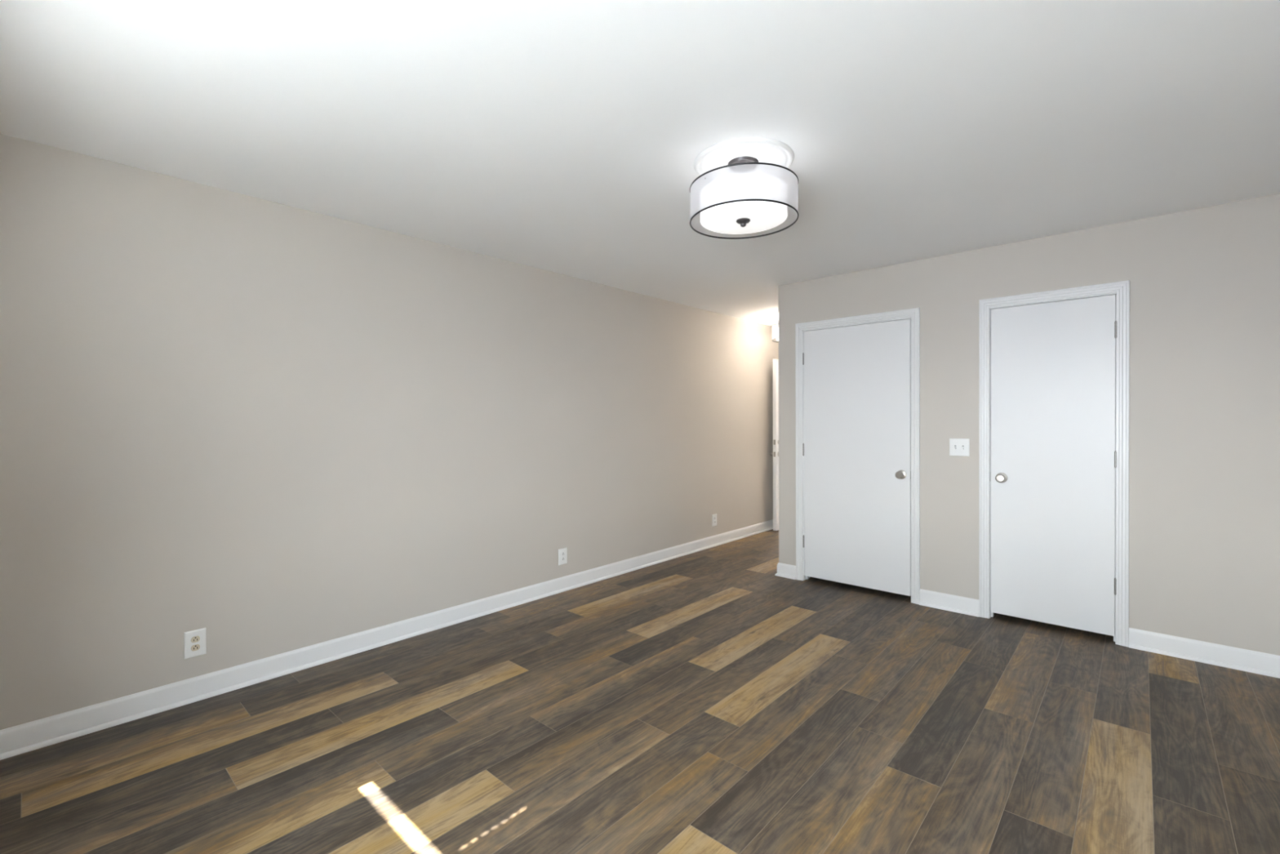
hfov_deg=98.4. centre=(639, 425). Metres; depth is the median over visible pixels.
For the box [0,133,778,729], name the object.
wall
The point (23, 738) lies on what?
baseboard
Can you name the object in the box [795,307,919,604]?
door
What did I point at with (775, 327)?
ceiling light
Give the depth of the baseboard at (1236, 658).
2.96 m
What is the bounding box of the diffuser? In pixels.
[700,202,787,234]
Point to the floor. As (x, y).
(710, 700)
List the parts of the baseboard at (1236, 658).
shoe molding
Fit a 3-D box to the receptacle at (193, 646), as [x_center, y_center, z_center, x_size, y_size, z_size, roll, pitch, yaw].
[-2.095,1.048,2.605,0.003,0.028,0.034,0,1,42]
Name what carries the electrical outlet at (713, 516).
attached to the wall at (268, 428)
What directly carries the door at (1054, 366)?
in the wall at (1204, 387)
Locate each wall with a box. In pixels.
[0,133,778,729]
[777,193,1279,655]
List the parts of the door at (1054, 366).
knob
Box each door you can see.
[769,359,778,530]
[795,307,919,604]
[978,280,1129,646]
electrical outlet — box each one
[184,627,206,658]
[558,547,567,564]
[711,513,716,526]
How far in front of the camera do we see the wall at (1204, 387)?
3.08 m
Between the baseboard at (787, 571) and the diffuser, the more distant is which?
the baseboard at (787, 571)
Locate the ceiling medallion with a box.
[693,137,794,175]
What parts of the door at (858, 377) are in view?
knob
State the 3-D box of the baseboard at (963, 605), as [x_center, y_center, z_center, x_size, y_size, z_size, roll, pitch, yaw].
[2.117,1.216,3.794,0.365,0.108,0.024,0,1,42]
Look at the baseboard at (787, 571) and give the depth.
4.61 m
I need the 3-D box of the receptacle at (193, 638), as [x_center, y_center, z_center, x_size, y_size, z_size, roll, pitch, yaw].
[-2.095,1.009,2.604,0.003,0.028,0.034,0,1,42]
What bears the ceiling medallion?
attached to the ceiling
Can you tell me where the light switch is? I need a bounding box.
[949,438,969,456]
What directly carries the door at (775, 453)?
in the wall
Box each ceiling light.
[689,156,799,239]
[772,324,778,342]
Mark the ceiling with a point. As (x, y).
(566, 137)
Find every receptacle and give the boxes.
[191,635,199,642]
[191,644,199,650]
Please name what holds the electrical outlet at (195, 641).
attached to the wall at (268, 428)
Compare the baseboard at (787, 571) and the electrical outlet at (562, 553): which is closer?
the electrical outlet at (562, 553)
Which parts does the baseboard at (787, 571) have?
shoe molding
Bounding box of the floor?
[0,528,1279,853]
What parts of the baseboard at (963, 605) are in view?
shoe molding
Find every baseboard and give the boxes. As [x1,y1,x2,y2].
[0,519,773,759]
[774,562,795,579]
[919,588,978,617]
[1128,627,1279,678]
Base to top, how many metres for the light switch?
0.119 m
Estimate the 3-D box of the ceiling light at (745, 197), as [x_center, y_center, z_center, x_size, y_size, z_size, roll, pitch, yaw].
[0.453,-1.012,2.428,0.470,0.282,0.470,0,1,42]
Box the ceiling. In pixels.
[0,0,1279,326]

